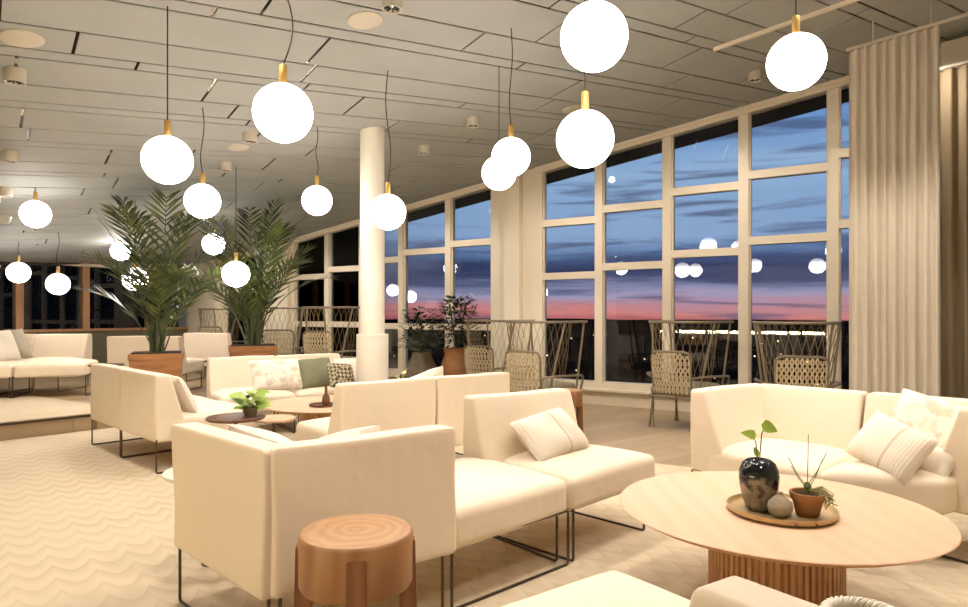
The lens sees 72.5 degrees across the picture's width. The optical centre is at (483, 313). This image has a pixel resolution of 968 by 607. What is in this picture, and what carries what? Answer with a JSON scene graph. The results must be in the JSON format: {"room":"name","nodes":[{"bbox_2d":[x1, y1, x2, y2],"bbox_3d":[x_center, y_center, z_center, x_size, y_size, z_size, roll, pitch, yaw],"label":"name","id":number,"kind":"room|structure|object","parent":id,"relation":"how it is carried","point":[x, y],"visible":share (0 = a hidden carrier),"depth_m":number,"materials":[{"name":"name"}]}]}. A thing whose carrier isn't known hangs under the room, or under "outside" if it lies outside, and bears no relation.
{"room":"hotel lounge","nodes":[
{"label":"hotel lounge","id":0,"kind":"room"},
{"bbox_2d":[24,329,187,362],"bbox_3d":[-8.818,0.720,8.129,0.120,0.860,11.200,0,0,33],"label":"wall","id":1,"kind":"structure","parent":0,"point":[99,338],"depth_m":11.46,"materials":[{"name":"brown paint"}]},
{"bbox_2d":[0,366,390,440],"bbox_3d":[-6.348,1.069,6.600,5.650,0.159,11.240,0,0,33],"label":"floor","id":2,"kind":"structure","parent":0,"point":[47,387],"depth_m":8.12,"materials":[{"name":"brown wood"}]},
{"bbox_2d":[0,396,90,422],"bbox_3d":[-6.167,0.985,5.518,2.080,0.010,5.239,0,0,42],"label":"patterned rug","id":3,"kind":"object","parent":2,"relation":"on","point":[23,408],"visible":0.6,"depth_m":6.84,"materials":[{"name":"carpet"}]},
{"bbox_2d":[0,334,98,397],"bbox_3d":[-5.823,0.622,8.285,1.780,0.716,1.409,0,0,-18],"label":"sofa","id":4,"kind":"object","parent":2,"relation":"on","point":[54,355],"visible":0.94,"depth_m":8.25,"materials":[{"name":"beige fabric"}]},
{"bbox_2d":[0,330,20,360],"bbox_3d":[-5.828,0.390,7.949,0.205,0.393,0.416,0,0,17],"label":"throw cushion","id":5,"kind":"object","parent":4,"relation":"on","point":[9,350],"visible":0.99,"depth_m":7.99,"materials":[{"name":"beige fabric"}]},
{"bbox_2d":[0,360,23,378],"bbox_3d":[-5.942,0.656,7.880,0.720,0.193,0.714,0,0,-18],"label":"seat cushion","id":6,"kind":"object","parent":4,"relation":"on","point":[6,367],"depth_m":7.67,"materials":[{"name":"beige fabric"}]},
{"bbox_2d":[11,329,32,357],"bbox_3d":[-5.851,0.380,8.200,0.202,0.388,0.398,0,0,20],"label":"throw cushion","id":7,"kind":"object","parent":4,"relation":"on","point":[24,349],"visible":0.41,"depth_m":8.26,"materials":[{"name":"grey fabric"}]},
{"bbox_2d":[18,357,80,362],"bbox_3d":[-5.612,0.655,8.460,0.554,0.193,0.888,0,0,0],"label":"seat cushion","id":8,"kind":"object","parent":4,"relation":"on","point":[28,359],"depth_m":8.34,"materials":[{"name":"beige fabric"}]},
{"bbox_2d":[14,359,98,377],"bbox_3d":[-5.230,0.656,8.114,0.906,0.192,0.887,0,0,0],"label":"seat cushion","id":9,"kind":"object","parent":4,"relation":"on","point":[26,368],"depth_m":7.82,"materials":[{"name":"beige fabric"}]},
{"bbox_2d":[107,336,203,389],"bbox_3d":[-4.237,0.632,8.572,0.914,0.716,0.751,0,0,0],"label":"sofa","id":10,"kind":"object","parent":2,"relation":"on","point":[118,347],"visible":0.44,"depth_m":8.20,"materials":[{"name":"beige fabric"}]},
{"bbox_2d":[183,357,203,372],"bbox_3d":[-4.237,0.665,8.615,0.910,0.193,0.664,0,0,0],"label":"seat cushion","id":11,"kind":"object","parent":10,"relation":"on","point":[190,365],"depth_m":8.60,"materials":[{"name":"beige fabric"}]},
{"bbox_2d":[72,187,241,378],"bbox_3d":[-3.619,-0.197,7.405,1.797,2.363,1.929,0,0,-24],"label":"potted palm","id":12,"kind":"object","parent":2,"relation":"on","point":[158,360],"visible":0.98,"depth_m":7.14,"materials":[{"name":"plant"}]},
{"bbox_2d":[183,333,231,381],"bbox_3d":[-4.047,0.632,9.971,0.657,0.716,0.750,0,0,0],"label":"sofa","id":13,"kind":"object","parent":2,"relation":"on","point":[204,346],"visible":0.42,"depth_m":9.60,"materials":[{"name":"beige fabric"}]},
{"bbox_2d":[197,308,248,373],"bbox_3d":[-4.426,0.450,11.085,0.726,1.086,0.710,0,0,13],"label":"armchair","id":14,"kind":"object","parent":2,"relation":"on","point":[202,329],"visible":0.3,"depth_m":10.83,"materials":[{"name":"brown wicker"}]},
{"bbox_2d":[182,198,338,356],"bbox_3d":[-2.829,-0.273,8.275,1.984,2.527,1.730,0,0,36],"label":"potted palm","id":15,"kind":"object","parent":2,"relation":"on","point":[254,347],"visible":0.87,"depth_m":8.06,"materials":[{"name":"plant"}]},
{"bbox_2d":[254,307,303,355],"bbox_3d":[-2.818,0.450,8.986,0.726,1.086,0.710,0,0,-17],"label":"armchair","id":16,"kind":"object","parent":2,"relation":"on","point":[291,352],"visible":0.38,"depth_m":8.73,"materials":[{"name":"brown wicker"}]},
{"bbox_2d":[300,306,359,358],"bbox_3d":[-1.917,0.450,8.286,0.726,1.086,0.710,0,0,23],"label":"armchair","id":17,"kind":"object","parent":2,"relation":"on","point":[307,343],"visible":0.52,"depth_m":8.03,"materials":[{"name":"brown wicker"}]},
{"bbox_2d":[179,260,221,332],"bbox_3d":[-5.441,0.048,12.795,1.152,2.205,0.300,0,0,33],"label":"wall pier","id":18,"kind":"object","parent":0,"point":[191,320],"visible":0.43,"depth_m":12.57,"materials":[{"name":"beige paint"}]},
{"bbox_2d":[264,242,289,352],"bbox_3d":[-3.590,-0.085,11.661,0.604,2.469,0.220,0,0,33],"label":"wall pier","id":19,"kind":"object","parent":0,"point":[286,302],"visible":0.21,"depth_m":11.49,"materials":[{"name":"beige paint"}]},
{"bbox_2d":[360,127,384,333],"bbox_3d":[-1.091,-0.785,6.450,0.236,2.069,0.236,0,0,0],"label":"pillar","id":20,"kind":"structure","parent":0,"point":[372,139],"depth_m":6.35,"materials":[{"name":"beige paint"}]},
{"bbox_2d":[405,352,436,377],"bbox_3d":[-0.805,0.820,8.500,0.450,0.660,0.450,0,0,0],"label":"pot","id":21,"kind":"object","parent":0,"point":[420,362],"depth_m":8.36,"materials":[{"name":"grey ceramic"}]},
{"bbox_2d":[441,347,470,375],"bbox_3d":[-0.344,0.790,8.400,0.400,0.720,0.400,0,0,0],"label":"pot","id":22,"kind":"object","parent":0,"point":[453,359],"depth_m":8.24,"materials":[{"name":"ceramic"}]},
{"bbox_2d":[259,404,690,466],"bbox_3d":[-2.628,1.250,4.297,15.240,0.200,11.400,0,0,33],"label":"floor","id":23,"kind":"structure","parent":0,"point":[668,442],"depth_m":6.52,"materials":[{"name":"brown wood"}]},
{"bbox_2d":[356,334,387,381],"bbox_3d":[-1.091,0.673,6.450,0.310,0.955,0.310,0,0,0],"label":"cladding","id":24,"kind":"object","parent":23,"relation":"on","point":[371,349],"visible":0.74,"depth_m":6.32,"materials":[{"name":"beige paint"}]},
{"bbox_2d":[396,306,448,377],"bbox_3d":[-0.795,0.520,8.505,0.719,1.259,0.741,0,0,0],"label":"potted shrub","id":25,"kind":"object","parent":23,"relation":"on","point":[421,361],"visible":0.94,"depth_m":8.39,"materials":[{"name":"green plant"}]},
{"bbox_2d":[432,294,483,375],"bbox_3d":[-0.332,0.448,8.390,0.740,1.404,0.734,0,0,32],"label":"potted shrub","id":26,"kind":"object","parent":23,"relation":"on","point":[453,359],"visible":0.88,"depth_m":8.26,"materials":[{"name":"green plant"}]},
{"bbox_2d":[0,419,967,606],"bbox_3d":[-1.139,1.145,2.427,10.678,0.010,7.050,0,0,33],"label":"patterned rug","id":27,"kind":"object","parent":23,"relation":"on","point":[83,524],"visible":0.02,"depth_m":3.17,"materials":[{"name":"carpet"}]},
{"bbox_2d":[90,363,258,473],"bbox_3d":[-2.599,0.785,5.488,1.519,0.710,0.802,0,0,44],"label":"sofa","id":28,"kind":"object","parent":27,"relation":"on","point":[144,404],"visible":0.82,"depth_m":5.02,"materials":[{"name":"beige fabric"}]},
{"bbox_2d":[170,375,197,412],"bbox_3d":[-2.311,0.610,5.000,0.344,0.310,0.193,0,0,43],"label":"throw cushion","id":29,"kind":"object","parent":28,"relation":"on","point":[187,402],"visible":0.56,"depth_m":4.89,"materials":[{"name":"beige fabric"}]},
{"bbox_2d":[170,400,258,436],"bbox_3d":[-2.294,0.817,5.255,0.753,0.191,0.712,0,0,44],"label":"seat cushion","id":30,"kind":"object","parent":28,"relation":"on","point":[206,408],"depth_m":5.02,"materials":[{"name":"beige fabric"}]},
{"bbox_2d":[205,412,265,424],"bbox_3d":[-1.672,0.915,4.450,0.380,0.450,0.380,0,0,0],"label":"side table","id":31,"kind":"object","parent":27,"relation":"on","point":[238,417],"visible":0.5,"depth_m":4.36,"materials":[{"name":"brown wood"}]},
{"bbox_2d":[228,389,270,416],"bbox_3d":[-1.582,0.599,4.470,0.283,0.181,0.285,0,0,0],"label":"leaf plant","id":32,"kind":"object","parent":31,"relation":"on","point":[249,410],"visible":1,"depth_m":4.45,"materials":[{"name":"green plant"}]},
{"bbox_2d":[207,353,339,432],"bbox_3d":[-1.746,0.785,6.765,1.928,0.710,0.759,0,0,-33],"label":"sofa","id":33,"kind":"object","parent":27,"relation":"on","point":[226,376],"visible":0.26,"depth_m":6.50,"materials":[{"name":"beige fabric"}]},
{"bbox_2d":[211,387,295,411],"bbox_3d":[-2.248,0.816,6.388,0.668,0.193,0.674,0,0,-33],"label":"seat cushion","id":34,"kind":"object","parent":33,"relation":"on","point":[217,393],"depth_m":6.22,"materials":[{"name":"beige fabric"}]},
{"bbox_2d":[249,359,302,389],"bbox_3d":[-2.014,0.590,6.420,0.489,0.291,0.222,0,0,-33],"label":"throw cushion","id":35,"kind":"object","parent":33,"relation":"on","point":[280,374],"visible":0.97,"depth_m":6.35,"materials":[{"name":"beige fabric"}]},
{"bbox_2d":[287,386,334,396],"bbox_3d":[-1.677,0.816,6.758,0.671,0.193,0.673,0,0,-33],"label":"seat cushion","id":36,"kind":"object","parent":33,"relation":"on","point":[315,391],"depth_m":6.42,"materials":[{"name":"beige fabric"}]},
{"bbox_2d":[298,357,329,388],"bbox_3d":[-1.685,0.590,6.620,0.363,0.290,0.218,0,0,-34],"label":"throw cushion","id":37,"kind":"object","parent":33,"relation":"on","point":[313,372],"visible":0.84,"depth_m":6.55,"materials":[{"name":"green fabric"}]},
{"bbox_2d":[327,363,354,386],"bbox_3d":[-1.391,0.600,6.420,0.301,0.249,0.178,0,0,-44],"label":"throw cushion","id":38,"kind":"object","parent":33,"relation":"on","point":[337,373],"visible":0.87,"depth_m":6.36,"materials":[{"name":"beige fabric"}]},
{"bbox_2d":[266,395,333,421],"bbox_3d":[-1.283,0.940,5.500,1.060,0.400,1.060,0,0,0],"label":"coffee table","id":39,"kind":"object","parent":27,"relation":"on","point":[300,406],"visible":0.2,"depth_m":5.28,"materials":[{"name":"brown wood"}]},
{"bbox_2d":[294,514,416,606],"bbox_3d":[-0.373,0.885,1.930,0.330,0.510,0.330,0,0,43],"label":"wooden stool","id":40,"kind":"object","parent":27,"relation":"on","point":[351,560],"visible":1,"depth_m":1.81,"materials":[{"name":"brown wood"}]},
{"bbox_2d":[296,372,509,454],"bbox_3d":[-0.560,0.785,4.743,1.360,0.710,0.741,0,0,-38],"label":"sofa","id":41,"kind":"object","parent":27,"relation":"on","point":[393,404],"visible":0.51,"depth_m":4.35,"materials":[{"name":"beige fabric"}]},
{"bbox_2d":[296,417,329,440],"bbox_3d":[-0.850,0.816,4.573,0.695,0.192,0.652,0,0,-38],"label":"seat cushion","id":42,"kind":"object","parent":41,"relation":"on","point":[312,429],"depth_m":4.45,"materials":[{"name":"beige fabric"}]},
{"bbox_2d":[172,388,654,606],"bbox_3d":[-0.119,0.785,3.028,2.265,0.710,0.806,0,0,-40],"label":"sofa","id":43,"kind":"object","parent":27,"relation":"on","point":[243,503],"visible":0.88,"depth_m":2.43,"materials":[{"name":"beige fabric"}]},
{"bbox_2d":[228,424,291,442],"bbox_3d":[-0.798,0.590,2.619,0.459,0.290,0.266,0,0,38],"label":"throw cushion","id":44,"kind":"object","parent":43,"relation":"on","point":[258,433],"visible":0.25,"depth_m":2.54,"materials":[{"name":"beige fabric"}]},
{"bbox_2d":[318,425,379,438],"bbox_3d":[-0.548,0.565,2.600,0.271,0.247,0.182,0,0,-28],"label":"throw cushion","id":45,"kind":"object","parent":43,"relation":"on","point":[368,429],"visible":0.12,"depth_m":2.56,"materials":[{"name":"beige fabric"}]},
{"bbox_2d":[455,457,565,548],"bbox_3d":[-0.087,0.816,3.019,0.738,0.192,0.694,0,0,-43],"label":"seat cushion","id":46,"kind":"object","parent":43,"relation":"on","point":[494,496],"depth_m":2.83,"materials":[{"name":"beige fabric"}]},
{"bbox_2d":[510,408,589,460],"bbox_3d":[0.353,0.635,3.480,0.225,0.232,0.424,0,0,45],"label":"throw cushion","id":47,"kind":"object","parent":43,"relation":"on","point":[548,434],"visible":0.92,"depth_m":3.39,"materials":[{"name":"beige fabric"}]},
{"bbox_2d":[504,444,654,510],"bbox_3d":[0.421,0.816,3.517,0.692,0.193,0.752,0,0,45],"label":"seat cushion","id":48,"kind":"object","parent":43,"relation":"on","point":[591,474],"depth_m":3.25,"materials":[{"name":"beige fabric"}]},
{"bbox_2d":[501,571,820,606],"bbox_3d":[0.317,0.784,1.039,0.988,0.708,1.825,0,0,0],"label":"sofa","id":49,"kind":"object","parent":27,"relation":"on","point":[611,588],"visible":1,"depth_m":1.66,"materials":[{"name":"beige fabric"}]},
{"bbox_2d":[501,571,689,606],"bbox_3d":[0.278,0.816,1.510,0.714,0.192,0.611,0,0,-36],"label":"seat cushion","id":50,"kind":"object","parent":49,"relation":"on","point":[611,588],"depth_m":1.71,"materials":[{"name":"beige fabric"}]},
{"bbox_2d":[620,471,961,605],"bbox_3d":[1.115,0.940,2.532,1.165,0.400,1.165,0,0,0],"label":"coffee table","id":51,"kind":"object","parent":27,"relation":"on","point":[873,528],"visible":0.77,"depth_m":2.31,"materials":[{"name":"brown wood"}]},
{"bbox_2d":[726,493,838,527],"bbox_3d":[1.107,0.727,2.456,0.384,0.023,0.393,0,0,0],"label":"round tray","id":52,"kind":"object","parent":51,"relation":"on","point":[735,503],"visible":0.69,"depth_m":2.38,"materials":[{"name":"brown wood"}]},
{"bbox_2d":[738,457,779,512],"bbox_3d":[1.034,0.639,2.481,0.144,0.190,0.144,0,0,0],"label":"vase","id":53,"kind":"object","parent":52,"relation":"on","point":[759,480],"visible":0.88,"depth_m":2.43,"materials":[{"name":"ceramic"}]},
{"bbox_2d":[741,420,777,459],"bbox_3d":[1.034,0.514,2.475,0.139,0.232,0.016,0,0,0],"label":"leafy sprig","id":54,"kind":"object","parent":53,"relation":"in","point":[767,426],"visible":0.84,"depth_m":2.48,"materials":[{"name":"green plant"}]},
{"bbox_2d":[767,491,792,517],"bbox_3d":[1.074,0.690,2.395,0.088,0.088,0.088,0,0,0],"label":"bud vase","id":55,"kind":"object","parent":52,"relation":"on","point":[779,505],"visible":1,"depth_m":2.37,"materials":[{"name":"beige ceramic"}]},
{"bbox_2d":[788,434,837,517],"bbox_3d":[1.188,0.587,2.406,0.155,0.295,0.132,0,0,0],"label":"potted succulent","id":56,"kind":"object","parent":52,"relation":"on","point":[808,501],"visible":1,"depth_m":2.38,"materials":[{"name":"ceramic"}]},
{"bbox_2d":[690,383,967,563],"bbox_3d":[1.854,0.785,3.460,0.787,0.710,1.429,0,0,-45],"label":"sofa","id":57,"kind":"object","parent":27,"relation":"on","point":[831,418],"visible":0.59,"depth_m":3.65,"materials":[{"name":"beige fabric"}]},
{"bbox_2d":[708,438,854,478],"bbox_3d":[1.619,0.816,3.624,0.662,0.193,0.641,0,0,-43],"label":"seat cushion","id":58,"kind":"object","parent":57,"relation":"on","point":[727,454],"depth_m":3.54,"materials":[{"name":"beige fabric"}]},
{"bbox_2d":[820,458,958,514],"bbox_3d":[2.030,0.816,3.187,0.658,0.192,0.544,0,0,-43],"label":"seat cushion","id":59,"kind":"object","parent":57,"relation":"on","point":[940,494],"depth_m":3.04,"materials":[{"name":"beige fabric"}]},
{"bbox_2d":[844,411,939,485],"bbox_3d":[1.942,0.635,3.159,0.202,0.302,0.362,0,0,-21],"label":"throw cushion","id":60,"kind":"object","parent":57,"relation":"on","point":[884,443],"visible":0.99,"depth_m":3.10,"materials":[{"name":"beige fabric"}]},
{"bbox_2d":[891,388,965,447],"bbox_3d":[2.230,0.585,3.300,0.218,0.389,0.444,0,0,-33],"label":"throw cushion","id":61,"kind":"object","parent":57,"relation":"on","point":[933,417],"visible":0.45,"depth_m":3.29,"materials":[{"name":"beige fabric"}]},
{"bbox_2d":[918,447,954,476],"bbox_3d":[2.097,0.694,3.130,0.148,0.170,0.249,0,0,-31],"label":"throw cushion","id":62,"kind":"object","parent":57,"relation":"on","point":[939,462],"visible":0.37,"depth_m":3.06,"materials":[{"name":"beige fabric"}]},
{"bbox_2d":[820,595,893,606],"bbox_3d":[0.935,0.934,1.620,0.200,0.412,0.199,0,0,0],"label":"basket","id":63,"kind":"object","parent":27,"relation":"on","point":[847,601],"visible":1,"depth_m":1.69,"materials":[{"name":"beige wicker"}]},
{"bbox_2d":[462,319,534,381],"bbox_3d":[0.110,0.610,7.888,0.726,1.086,0.710,0,0,39],"label":"armchair","id":64,"kind":"object","parent":23,"relation":"on","point":[468,358],"visible":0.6,"depth_m":7.65,"materials":[{"name":"brown wicker"}]},
{"bbox_2d":[505,320,587,391],"bbox_3d":[0.567,0.610,6.789,0.726,1.086,0.710,0,0,41],"label":"armchair","id":65,"kind":"object","parent":23,"relation":"on","point":[530,384],"visible":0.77,"depth_m":6.56,"materials":[{"name":"brown wicker"}]},
{"bbox_2d":[511,380,574,391],"bbox_3d":[0.577,0.758,6.800,0.537,0.122,0.540,0,0,41],"label":"seat cushion","id":66,"kind":"object","parent":65,"relation":"on","point":[545,384],"depth_m":6.65,"materials":[{"name":"brown fabric"}]},
{"bbox_2d":[561,388,582,431],"bbox_3d":[0.792,0.930,6.300,0.280,0.420,0.280,0,0,37],"label":"wooden stool","id":67,"kind":"object","parent":23,"relation":"on","point":[576,394],"visible":0.34,"depth_m":6.29,"materials":[{"name":"brown wood"}]},
{"bbox_2d":[646,320,733,431],"bbox_3d":[2.045,0.610,6.739,0.726,1.086,0.710,0,0,45],"label":"armchair","id":68,"kind":"object","parent":23,"relation":"on","point":[681,388],"visible":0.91,"depth_m":6.53,"materials":[{"name":"brown wicker"}]},
{"bbox_2d":[651,380,720,397],"bbox_3d":[2.056,0.758,6.750,0.537,0.122,0.540,0,0,45],"label":"seat cushion","id":69,"kind":"object","parent":68,"relation":"on","point":[688,386],"depth_m":6.59,"materials":[{"name":"brown fabric"}]},
{"bbox_2d":[752,321,841,388],"bbox_3d":[2.864,0.610,6.036,0.726,1.086,0.710,0,0,19],"label":"armchair","id":70,"kind":"object","parent":23,"relation":"on","point":[825,384],"visible":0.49,"depth_m":5.78,"materials":[{"name":"brown wicker"}]},
{"bbox_2d":[0,0,967,271],"bbox_3d":[-2.341,-1.694,4.114,14.521,2.575,11.360,0,0,33],"label":"ceiling","id":71,"kind":"structure","parent":0,"point":[66,152],"depth_m":5.51,"materials":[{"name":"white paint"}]},
{"bbox_2d":[3,66,26,85],"bbox_3d":[-3.045,-1.547,4.285,0.124,0.095,0.124,0,0,0],"label":"ceiling spotlight","id":72,"kind":"object","parent":71,"relation":"attached to","point":[12,75],"visible":1,"depth_m":4.25,"materials":[{"name":"beige metal"}]},
{"bbox_2d":[6,241,30,282],"bbox_3d":[-6.222,-0.696,8.822,0.274,0.556,0.274,0,0,0],"label":"globe pendant","id":73,"kind":"object","parent":71,"relation":"hanging from","point":[18,272],"visible":1,"depth_m":8.74,"materials":[{"name":"white glass"}]},
{"bbox_2d":[0,29,44,47],"bbox_3d":[-2.744,-1.635,3.921,0.228,0.044,0.229,0,0,18],"label":"ceiling speaker","id":74,"kind":"object","parent":71,"relation":"attached to","point":[22,38],"visible":1,"depth_m":3.90,"materials":[{"name":"beige plastic"}]},
{"bbox_2d":[19,187,51,227],"bbox_3d":[-4.551,-1.083,6.698,0.274,0.410,0.274,0,0,0],"label":"globe pendant","id":75,"kind":"object","parent":71,"relation":"hanging from","point":[35,213],"visible":1,"depth_m":6.62,"materials":[{"name":"white glass"}]},
{"bbox_2d":[45,233,69,293],"bbox_3d":[-5.558,-0.665,8.611,0.274,0.821,0.274,0,0,0],"label":"globe pendant","id":76,"kind":"object","parent":71,"relation":"hanging from","point":[57,283],"visible":1,"depth_m":8.53,"materials":[{"name":"white glass"}]},
{"bbox_2d":[141,6,192,183],"bbox_3d":[-1.826,-1.263,3.807,0.274,1.024,0.274,0,0,0],"label":"globe pendant","id":77,"kind":"object","parent":71,"relation":"hanging from","point":[166,159],"visible":1,"depth_m":3.72,"materials":[{"name":"white glass"}]},
{"bbox_2d":[184,108,220,217],"bbox_3d":[-2.269,-1.217,5.319,0.274,0.887,0.274,0,0,0],"label":"globe pendant","id":78,"kind":"object","parent":71,"relation":"hanging from","point":[201,200],"visible":1,"depth_m":5.23,"materials":[{"name":"white glass"}]},
{"bbox_2d":[222,252,249,286],"bbox_3d":[-2.614,-0.919,6.955,0.274,1.269,0.274,0,0,0],"label":"globe pendant","id":79,"kind":"object","parent":71,"relation":"hanging from","point":[235,273],"visible":1,"depth_m":6.87,"materials":[{"name":"white glass"}]},
{"bbox_2d":[252,0,312,142],"bbox_3d":[-0.950,-1.369,3.118,0.274,1.113,0.274,0,0,0],"label":"globe pendant","id":80,"kind":"object","parent":71,"relation":"hanging from","point":[281,111],"visible":1,"depth_m":3.03,"materials":[{"name":"white glass"}]},
{"bbox_2d":[302,128,331,214],"bbox_3d":[-1.551,-1.326,6.130,0.274,0.818,0.274,0,0,0],"label":"globe pendant","id":81,"kind":"object","parent":71,"relation":"hanging from","point":[316,200],"visible":1,"depth_m":6.04,"materials":[{"name":"white glass"}]},
{"bbox_2d":[347,11,382,29],"bbox_3d":[-0.772,-1.904,4.287,0.228,0.044,0.229,0,0,18],"label":"ceiling speaker","id":82,"kind":"object","parent":71,"relation":"attached to","point":[363,20],"visible":1,"depth_m":4.27,"materials":[{"name":"beige plastic"}]},
{"bbox_2d":[370,71,405,229],"bbox_3d":[-0.743,-1.269,5.109,0.274,1.233,0.274,0,0,0],"label":"globe pendant","id":83,"kind":"object","parent":71,"relation":"hanging from","point":[387,211],"visible":1,"depth_m":5.02,"materials":[{"name":"white glass"}]},
{"bbox_2d":[482,157,515,189],"bbox_3d":[0.121,-1.501,5.319,0.274,1.003,0.274,0,0,0],"label":"globe pendant","id":84,"kind":"object","parent":71,"relation":"hanging from","point":[492,178],"visible":0.57,"depth_m":5.23,"materials":[{"name":"white glass"}]},
{"bbox_2d":[492,29,529,176],"bbox_3d":[0.192,-1.507,4.697,0.274,1.054,0.274,0,0,0],"label":"globe pendant","id":85,"kind":"object","parent":71,"relation":"hanging from","point":[510,155],"visible":1,"depth_m":4.61,"materials":[{"name":"white glass"}]},
{"bbox_2d":[556,0,613,167],"bbox_3d":[0.485,-1.416,3.173,0.274,1.424,0.274,0,0,0],"label":"globe pendant","id":86,"kind":"object","parent":71,"relation":"hanging from","point":[585,137],"visible":0.98,"depth_m":3.08,"materials":[{"name":"white glass"}]},
{"bbox_2d":[561,0,627,71],"bbox_3d":[0.453,-1.571,2.715,0.274,1.137,0.274,0,0,0],"label":"globe pendant","id":87,"kind":"object","parent":71,"relation":"hanging from","point":[594,35],"visible":1,"depth_m":2.62,"materials":[{"name":"white glass"}]},
{"bbox_2d":[713,0,859,51],"bbox_3d":[2.599,-2.348,5.148,1.578,0.248,0.028,0,0,34],"label":"ceiling track","id":88,"kind":"object","parent":71,"relation":"attached to","point":[846,2],"visible":1,"depth_m":5.28,"materials":[{"name":"beige metal"}]},
{"bbox_2d":[766,0,826,90],"bbox_3d":[1.554,-1.698,3.288,0.274,1.159,0.274,0,0,0],"label":"globe pendant","id":89,"kind":"object","parent":71,"relation":"hanging from","point":[798,59],"visible":1,"depth_m":3.20,"materials":[{"name":"white glass"}]},
{"bbox_2d":[846,1,967,51],"bbox_3d":[4.014,-2.426,4.981,2.250,0.410,0.018,0,0,33],"label":"rail","id":90,"kind":"object","parent":71,"relation":"attached to","point":[931,24],"visible":1,"depth_m":5.34,"materials":[{"name":"beige metal"}]},
{"bbox_2d":[849,25,940,396],"bbox_3d":[3.353,-0.584,5.406,0.637,3.409,0.062,0,0,33],"label":"curtain","id":91,"kind":"object","parent":90,"relation":"hanging from","point":[894,84],"visible":0.77,"depth_m":5.39,"materials":[{"name":"beige fabric"}]},
{"bbox_2d":[940,60,967,69],"bbox_3d":[4.594,-2.457,5.713,2.150,0.587,0.018,0,0,33],"label":"rail","id":92,"kind":"object","parent":71,"relation":"attached to","point":[962,62],"visible":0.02,"depth_m":5.94,"materials":[{"name":"beige"}]},
{"bbox_2d":[940,64,967,398],"bbox_3d":[4.726,-0.625,5.633,1.858,3.491,0.081,0,0,32],"label":"curtain","id":93,"kind":"object","parent":92,"relation":"hanging from","point":[953,81],"visible":0.44,"depth_m":5.95,"materials":[{"name":"brown fabric"}]},
{"bbox_2d":[941,36,967,70],"bbox_3d":[5.181,-2.465,5.553,2.200,0.517,0.120,0,0,33],"label":"beam","id":94,"kind":"structure","parent":71,"relation":"attached to","point":[956,50],"depth_m":6.04,"materials":[{"name":"beige paint"}]},
{"bbox_2d":[166,88,848,281],"bbox_3d":[0.853,-2.095,9.377,18.841,2.924,0.790,0,0,33],"label":"roof eave","id":95,"kind":"object","parent":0,"point":[817,103],"visible":0.11,"depth_m":8.53,"materials":[{"name":"black"}]},
{"bbox_2d":[504,173,522,382],"bbox_3d":[0.401,-0.402,8.995,0.237,3.104,0.100,0,0,33],"label":"wall pier","id":96,"kind":"object","parent":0,"point":[513,195],"visible":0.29,"depth_m":8.95,"materials":[{"name":"beige paint"}]},
{"bbox_2d":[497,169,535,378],"bbox_3d":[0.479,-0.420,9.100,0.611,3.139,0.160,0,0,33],"label":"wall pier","id":97,"kind":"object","parent":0,"point":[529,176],"visible":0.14,"depth_m":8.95,"materials":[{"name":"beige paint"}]},
{"bbox_2d":[388,375,690,401],"bbox_3d":[0.550,1.099,9.090,15.040,0.302,0.140,0,0,33],"label":"wall","id":98,"kind":"structure","parent":0,"point":[614,394],"depth_m":8.24,"materials":[{"name":"beige paint"}]},
{"bbox_2d":[220,249,263,343],"bbox_3d":[-4.395,-0.144,12.163,1.293,2.172,0.160,0,0,33],"label":"window","id":99,"kind":"structure","parent":98,"relation":"attached to","point":[240,336],"depth_m":12.36,"materials":[{"name":"beige paint"}]},
{"bbox_2d":[289,182,496,374],"bbox_3d":[-1.570,-0.479,10.360,4.200,2.841,0.160,0,0,33],"label":"window","id":100,"kind":"structure","parent":98,"relation":"attached to","point":[337,252],"depth_m":10.72,"materials":[{"name":"beige paint"}]},
{"bbox_2d":[582,394,690,411],"bbox_3d":[0.582,1.095,8.954,14.841,0.110,0.055,0,0,33],"label":"baseboard","id":101,"kind":"structure","parent":98,"relation":"attached to","point":[587,399],"depth_m":8.11,"materials":[{"name":"beige paint"}]},
{"bbox_2d":[534,48,940,391],"bbox_3d":[3.370,-0.958,7.207,6.298,3.809,0.160,0,0,33],"label":"window","id":102,"kind":"structure","parent":98,"relation":"attached to","point":[835,154],"depth_m":7.58,"materials":[{"name":"beige paint"}]},
{"bbox_2d":[789,487,824,517],"bbox_3d":[1.181,0.691,2.410,0.124,0.086,0.124,0,0,0],"label":"pot","id":103,"kind":"object","parent":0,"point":[808,502],"depth_m":2.38,"materials":[{"name":"ceramic"}]},
{"label":"outside","id":104,"kind":"structure","parent":0,"visible":0},
{"bbox_2d":[385,319,848,389],"bbox_3d":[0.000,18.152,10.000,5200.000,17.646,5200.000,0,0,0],"label":"railing","id":105,"kind":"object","parent":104,"point":[628,342],"depth_m":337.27,"materials":[{"name":"black metal"}]},
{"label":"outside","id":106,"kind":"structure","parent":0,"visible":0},
{"bbox_2d":[435,362,799,385],"bbox_3d":[5.598,2.891,13.761,16.872,3.567,5.947,0,0,31],"label":"shrubbery","id":107,"kind":"object","parent":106,"point":[636,373],"visible":0.02,"depth_m":14.56,"materials":[{"name":"black plant"}]},
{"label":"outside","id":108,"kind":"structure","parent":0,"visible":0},
{"bbox_2d":[0,266,188,331],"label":"window","id":109,"kind":"structure","parent":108,"point":[43,309],"depth_m":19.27,"materials":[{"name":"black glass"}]},
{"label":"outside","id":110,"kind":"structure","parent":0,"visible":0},
{"bbox_2d":[121,274,178,327],"bbox_3d":[-5.772,2.850,14.946,6.400,8.600,1.430,0,0,33],"label":"building","id":111,"kind":"structure","parent":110,"point":[127,321],"depth_m":15.88,"materials":[{"name":"black"}]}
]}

